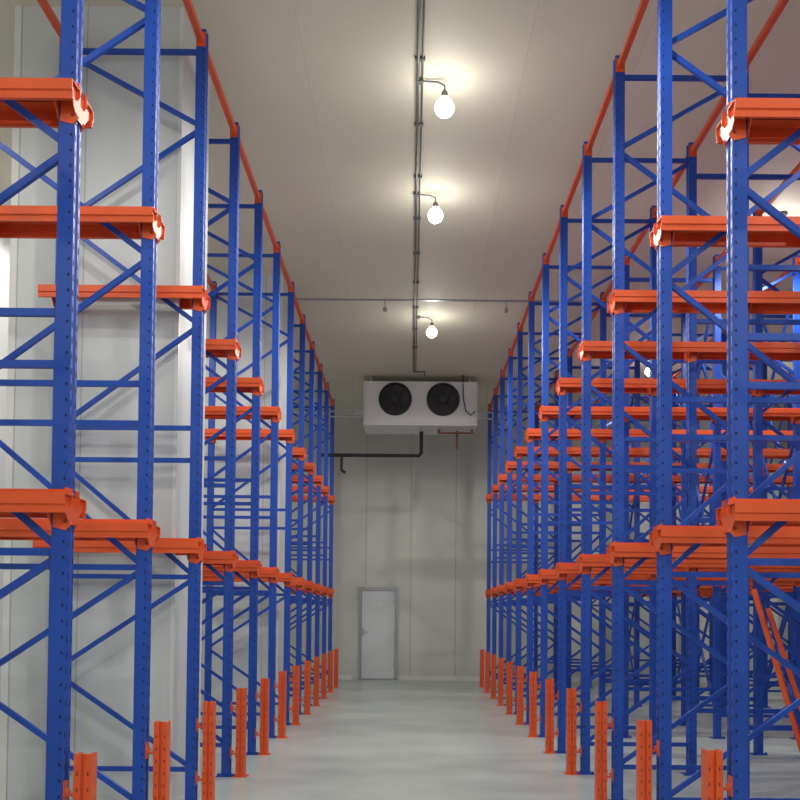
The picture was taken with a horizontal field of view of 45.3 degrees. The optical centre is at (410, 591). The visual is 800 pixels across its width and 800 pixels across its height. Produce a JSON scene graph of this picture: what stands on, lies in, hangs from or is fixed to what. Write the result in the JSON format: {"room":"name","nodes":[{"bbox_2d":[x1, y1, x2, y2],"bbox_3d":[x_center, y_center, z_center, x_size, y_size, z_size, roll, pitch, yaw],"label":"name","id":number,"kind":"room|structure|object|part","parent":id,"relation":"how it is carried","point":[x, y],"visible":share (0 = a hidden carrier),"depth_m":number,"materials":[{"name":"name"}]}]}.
{"room":"warehouse","nodes":[
{"label":"warehouse","id":0,"kind":"room"},
{"bbox_2d":[0,190,10,700],"bbox_3d":[-4.763,-1.487,8.744,0.150,6.280,27.400,0,-2,0],"label":"wall","id":1,"kind":"structure","parent":0,"point":[4,242],"depth_m":11.02,"materials":[{"name":"white paint"}]},
{"bbox_2d":[0,0,799,412],"bbox_3d":[1.990,-4.643,8.834,13.600,0.150,27.700,0,-2,0],"label":"ceiling","id":2,"kind":"structure","parent":0,"point":[321,94],"depth_m":9.96,"materials":[{"name":"grey paint"}]},
{"bbox_2d":[315,377,362,418],"bbox_3d":[-1.437,-3.890,19.286,0.960,0.830,0.040,0,-2,0],"label":"support strut","id":3,"kind":"object","parent":2,"relation":"attached to","point":[352,410],"visible":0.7,"depth_m":19.26,"materials":[{"name":"metal"}]},
{"bbox_2d":[383,300,386,311],"bbox_3d":[-0.383,-4.330,14.546,0.060,0.173,0.060,0,-2,0],"label":"sensor","id":4,"kind":"object","parent":2,"relation":"attached to","point":[384,307],"visible":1,"depth_m":14.53,"materials":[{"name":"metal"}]},
{"bbox_2d":[321,375,476,473],"bbox_3d":[-0.272,-3.336,19.345,3.200,1.916,0.832,0,-2,0],"label":"cooler","id":5,"kind":"object","parent":2,"relation":"hanging from","point":[422,408],"visible":1,"depth_m":19.01,"materials":[{"name":"white metal"}]},
{"bbox_3d":[0.202,-3.704,19.385,2.260,0.929,0.772,0,-2,0],"label":"casing","id":6,"kind":"part","parent":5,"relation":"part of","materials":[{"name":"white metal"}]},
{"bbox_2d":[412,0,424,375],"bbox_3d":[0.171,-4.616,7.082,0.263,0.034,23.800,0,-2,0],"label":"conduit","id":7,"kind":"object","parent":2,"relation":"attached to","point":[418,58],"depth_m":9.94,"materials":[{"name":"grey metal"}]},
{"bbox_2d":[416,315,436,337],"bbox_3d":[0.264,-4.228,15.324,0.335,0.347,0.170,0,-2,0],"label":"hanging light bulb","id":8,"kind":"object","parent":2,"relation":"hanging from","point":[431,332],"visible":1,"depth_m":15.28,"materials":[{"name":"grey glass"}]},
{"bbox_3d":[0.345,-4.143,15.322,0.170,0.177,0.170,0,-2,0],"label":"bulb glass","id":9,"kind":"part","parent":8,"relation":"part of","materials":[{"name":"white glass"}]},
{"bbox_2d":[414,191,442,223],"bbox_3d":[0.204,-4.353,10.876,0.335,0.347,0.170,0,-2,0],"label":"hanging light bulb","id":10,"kind":"object","parent":2,"relation":"hanging from","point":[435,215],"visible":1,"depth_m":10.83,"materials":[{"name":"grey glass"}]},
{"bbox_3d":[0.286,-4.267,10.873,0.170,0.177,0.170,0,-2,0],"label":"bulb glass","id":11,"kind":"part","parent":10,"relation":"part of","materials":[{"name":"white glass"}]},
{"bbox_2d":[417,77,453,117],"bbox_3d":[0.225,-4.417,8.577,0.335,0.347,0.170,0,-2,0],"label":"hanging light bulb","id":12,"kind":"object","parent":2,"relation":"hanging from","point":[444,107],"visible":1,"depth_m":8.54,"materials":[{"name":"grey glass"}]},
{"bbox_3d":[0.307,-4.331,8.574,0.170,0.177,0.170,0,-2,0],"label":"bulb glass","id":13,"kind":"part","parent":12,"relation":"part of","materials":[{"name":"white glass"}]},
{"bbox_2d":[297,298,607,302],"bbox_3d":[1.988,-4.403,14.549,13.300,0.012,0.060,0,-2,0],"label":"trim","id":14,"kind":"structure","parent":2,"relation":"attached to","point":[320,299],"depth_m":14.53,"materials":[{"name":"metal"}]},
{"bbox_2d":[478,379,507,419],"bbox_3d":[1.673,-3.864,19.286,0.620,0.830,0.040,0,-2,0],"label":"support strut","id":15,"kind":"object","parent":2,"relation":"attached to","point":[486,412],"visible":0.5,"depth_m":19.26,"materials":[{"name":"metal"}]},
{"bbox_2d":[645,361,649,375],"bbox_3d":[4.405,-4.129,17.623,0.170,0.347,0.170,0,-2,0],"label":"hanging light bulb","id":16,"kind":"object","parent":2,"relation":"hanging from","point":[647,371],"visible":0.3,"depth_m":17.57,"materials":[{"name":"grey glass"}]},
{"bbox_3d":[4.404,-4.044,17.621,0.170,0.177,0.170,0,-2,0],"label":"bulb glass","id":17,"kind":"part","parent":16,"relation":"part of","materials":[{"name":"white glass"}]},
{"bbox_2d":[176,679,799,799],"bbox_3d":[1.935,1.784,8.654,13.600,0.150,27.700,0,-2,0],"label":"floor","id":18,"kind":"structure","parent":0,"point":[370,739],"depth_m":10.27,"materials":[{"name":"concrete"}]},
{"bbox_2d":[63,752,96,799],"bbox_3d":[-1.550,1.163,4.509,0.160,0.800,0.120,0,-2,0],"label":"protector","id":19,"kind":"object","parent":18,"relation":"on","point":[85,765],"visible":1,"depth_m":4.48,"materials":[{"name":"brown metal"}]},
{"bbox_2d":[0,5,209,799],"bbox_3d":[-2.493,-1.488,8.004,1.339,6.280,0.988,0,-2,0],"label":"wall","id":20,"kind":"structure","parent":18,"relation":"on","point":[109,328],"depth_m":7.52,"materials":[{"name":"white paint"}]},
{"bbox_2d":[145,720,170,799],"bbox_3d":[-1.550,1.202,5.908,0.160,0.800,0.120,0,-2,0],"label":"protector","id":21,"kind":"object","parent":18,"relation":"on","point":[162,729],"visible":1,"depth_m":5.88,"materials":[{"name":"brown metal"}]},
{"bbox_2d":[0,0,334,799],"bbox_3d":[-2.204,-1.250,11.599,1.270,6.010,17.100,0,-2,0],"label":"rack","id":22,"kind":"object","parent":18,"relation":"on","point":[45,104],"visible":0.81,"depth_m":7.29,"materials":[{"name":"blue metal"}]},
{"bbox_2d":[195,701,215,799],"bbox_3d":[-1.550,1.241,7.308,0.160,0.800,0.120,0,-2,0],"label":"protector","id":23,"kind":"object","parent":18,"relation":"on","point":[208,726],"visible":1,"depth_m":7.27,"materials":[{"name":"brown metal"}]},
{"bbox_2d":[230,688,248,777],"bbox_3d":[-1.551,1.280,8.707,0.160,0.800,0.120,0,-2,0],"label":"protector","id":24,"kind":"object","parent":18,"relation":"on","point":[241,693],"visible":1,"depth_m":8.67,"materials":[{"name":"brown metal"}]},
{"bbox_2d":[200,274,287,720],"bbox_3d":[-2.494,-1.326,13.817,1.339,6.280,0.758,0,-2,0],"label":"wall","id":25,"kind":"structure","parent":18,"relation":"on","point":[245,337],"depth_m":13.46,"materials":[{"name":"white paint"}]},
{"bbox_2d":[255,678,270,754],"bbox_3d":[-1.551,1.320,10.107,0.160,0.800,0.120,0,-2,0],"label":"protector","id":26,"kind":"object","parent":18,"relation":"on","point":[263,734],"visible":1,"depth_m":10.07,"materials":[{"name":"brown metal"}]},
{"bbox_2d":[274,671,287,737],"bbox_3d":[-1.551,1.359,11.506,0.160,0.800,0.120,0,-2,0],"label":"protector","id":27,"kind":"object","parent":18,"relation":"on","point":[281,687],"visible":1,"depth_m":11.47,"materials":[{"name":"brown metal"}]},
{"bbox_2d":[289,665,300,724],"bbox_3d":[-1.552,1.398,12.906,0.160,0.800,0.120,0,-2,0],"label":"protector","id":28,"kind":"object","parent":18,"relation":"on","point":[296,668],"visible":1,"depth_m":12.87,"materials":[{"name":"brown metal"}]},
{"bbox_2d":[301,661,311,714],"bbox_3d":[-1.552,1.437,14.305,0.160,0.800,0.120,0,-2,0],"label":"protector","id":29,"kind":"object","parent":18,"relation":"on","point":[307,664],"visible":1,"depth_m":14.27,"materials":[{"name":"brown metal"}]},
{"bbox_2d":[310,657,319,705],"bbox_3d":[-1.552,1.476,15.704,0.160,0.800,0.120,0,-2,0],"label":"protector","id":30,"kind":"object","parent":18,"relation":"on","point":[315,668],"visible":0.97,"depth_m":15.66,"materials":[{"name":"brown metal"}]},
{"bbox_2d":[319,654,327,698],"bbox_3d":[-1.553,1.515,17.104,0.160,0.800,0.120,0,-2,0],"label":"protector","id":31,"kind":"object","parent":18,"relation":"on","point":[323,663],"visible":0.93,"depth_m":17.07,"materials":[{"name":"brown metal"}]},
{"bbox_2d":[327,651,333,692],"bbox_3d":[-1.553,1.554,18.503,0.160,0.800,0.120,0,-2,0],"label":"protector","id":32,"kind":"object","parent":18,"relation":"on","point":[330,653],"visible":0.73,"depth_m":18.47,"materials":[{"name":"brown metal"}]},
{"bbox_2d":[333,649,338,686],"bbox_3d":[-1.553,1.593,19.903,0.160,0.800,0.120,0,-2,0],"label":"protector","id":33,"kind":"object","parent":18,"relation":"on","point":[336,651],"visible":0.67,"depth_m":19.86,"materials":[{"name":"brown metal"}]},
{"bbox_2d":[479,649,484,687],"bbox_3d":[1.526,1.628,20.203,0.160,0.800,0.120,0,-2,0],"label":"protector","id":34,"kind":"object","parent":18,"relation":"on","point":[482,658],"visible":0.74,"depth_m":20.16,"materials":[{"name":"brown metal"}]},
{"bbox_2d":[484,652,490,692],"bbox_3d":[1.526,1.589,18.803,0.160,0.800,0.120,0,-2,0],"label":"protector","id":35,"kind":"object","parent":18,"relation":"on","point":[487,654],"visible":0.88,"depth_m":18.77,"materials":[{"name":"brown metal"}]},
{"bbox_2d":[490,654,497,698],"bbox_3d":[1.527,1.550,17.404,0.160,0.800,0.120,0,-2,0],"label":"protector","id":36,"kind":"object","parent":18,"relation":"on","point":[493,657],"visible":0.91,"depth_m":17.36,"materials":[{"name":"brown metal"}]},
{"bbox_2d":[497,658,506,705],"bbox_3d":[1.527,1.510,16.004,0.160,0.800,0.120,0,-2,0],"label":"protector","id":37,"kind":"object","parent":18,"relation":"on","point":[501,669],"visible":0.98,"depth_m":15.97,"materials":[{"name":"brown metal"}]},
{"bbox_2d":[505,661,515,713],"bbox_3d":[1.527,1.471,14.605,0.160,0.800,0.120,0,-2,0],"label":"protector","id":38,"kind":"object","parent":18,"relation":"on","point":[509,676],"visible":1,"depth_m":14.57,"materials":[{"name":"brown metal"}]},
{"bbox_2d":[515,666,526,724],"bbox_3d":[1.528,1.432,13.206,0.160,0.800,0.120,0,-2,0],"label":"protector","id":39,"kind":"object","parent":18,"relation":"on","point":[520,678],"visible":1,"depth_m":13.17,"materials":[{"name":"brown metal"}]},
{"bbox_2d":[527,672,540,737],"bbox_3d":[1.528,1.393,11.806,0.160,0.800,0.120,0,-2,0],"label":"protector","id":40,"kind":"object","parent":18,"relation":"on","point":[533,687],"visible":1,"depth_m":11.77,"materials":[{"name":"brown metal"}]},
{"bbox_2d":[543,679,558,753],"bbox_3d":[1.528,1.354,10.407,0.160,0.800,0.120,0,-2,0],"label":"protector","id":41,"kind":"object","parent":18,"relation":"on","point":[549,683],"visible":1,"depth_m":10.37,"materials":[{"name":"brown metal"}]},
{"bbox_2d":[563,688,581,774],"bbox_3d":[1.529,1.315,9.007,0.160,0.800,0.120,0,-2,0],"label":"protector","id":42,"kind":"object","parent":18,"relation":"on","point":[571,694],"visible":1,"depth_m":8.97,"materials":[{"name":"brown metal"}]},
{"bbox_2d":[594,701,613,799],"bbox_3d":[1.529,1.276,7.608,0.160,0.800,0.120,0,-2,0],"label":"protector","id":43,"kind":"object","parent":18,"relation":"on","point":[601,720],"visible":1,"depth_m":7.57,"materials":[{"name":"brown metal"}]},
{"bbox_2d":[485,0,799,799],"bbox_3d":[4.325,-1.187,11.899,5.470,6.010,17.100,0,-2,0],"label":"rack","id":44,"kind":"object","parent":18,"relation":"on","point":[752,541],"visible":0.95,"depth_m":9.04,"materials":[{"name":"blue metal"}]},
{"bbox_2d":[636,719,659,799],"bbox_3d":[1.529,1.237,6.208,0.160,0.800,0.120,0,-2,0],"label":"protector","id":45,"kind":"object","parent":18,"relation":"on","point":[644,750],"visible":1,"depth_m":6.18,"materials":[{"name":"brown metal"}]},
{"bbox_2d":[701,749,732,799],"bbox_3d":[1.530,1.198,4.809,0.160,0.800,0.120,0,-2,0],"label":"protector","id":46,"kind":"object","parent":18,"relation":"on","point":[712,788],"visible":1,"depth_m":4.78,"materials":[{"name":"brown metal"}]},
{"bbox_2d":[751,589,799,751],"bbox_3d":[2.964,0.823,7.412,0.616,1.690,0.148,-1,-2,37],"label":"rail","id":47,"kind":"object","parent":18,"relation":"on","point":[755,594],"visible":0.89,"depth_m":7.48,"materials":[{"name":"orange metal"}]},
{"bbox_2d":[290,414,777,679],"bbox_3d":[1.959,-1.045,22.513,13.600,6.280,0.150,0,-2,0],"label":"wall","id":48,"kind":"structure","parent":0,"point":[417,526],"depth_m":22.44,"materials":[{"name":"white paint"}]},
{"bbox_2d":[358,587,397,679],"bbox_3d":[-0.748,0.988,22.356,0.920,2.160,0.050,0,-2,0],"label":"door frame","id":49,"kind":"structure","parent":48,"relation":"in","point":[361,589],"depth_m":22.34,"materials":[{"name":"silver metal"}]},
{"bbox_2d":[362,600,395,666],"bbox_3d":[-0.728,0.982,22.311,0.780,1.570,0.061,0,-2,0],"label":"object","id":50,"kind":"structure","parent":49,"relation":"attached to","point":[375,603],"depth_m":22.34,"materials":[{"name":"grey metal"}]},
{"bbox_2d":[361,591,394,678],"bbox_3d":[-0.749,1.013,22.358,0.770,2.040,0.035,0,-2,0],"label":"door leaf","id":51,"kind":"structure","parent":48,"relation":"in","point":[378,644],"depth_m":22.34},
{"bbox_2d":[293,411,534,415],"bbox_3d":[1.986,-4.162,22.500,13.300,0.050,0.050,0,-2,0],"label":"trim","id":52,"kind":"structure","parent":48,"relation":"attached to","point":[295,412],"depth_m":22.48,"materials":[{"name":"white metal"}]},
{"bbox_2d":[292,675,777,682],"bbox_3d":[1.933,2.041,22.342,13.300,0.100,0.020,0,-2,0],"label":"baseboard","id":53,"kind":"structure","parent":48,"relation":"attached to","point":[340,677],"depth_m":22.33,"materials":[{"name":"white ceramic"}]},
{"bbox_2d":[777,421,787,680],"bbox_3d":[8.687,-1.373,8.744,0.150,6.280,27.400,0,-2,0],"label":"wall","id":54,"kind":"structure","parent":0,"point":[784,423],"depth_m":22.11,"materials":[{"name":"white paint"}]}
]}

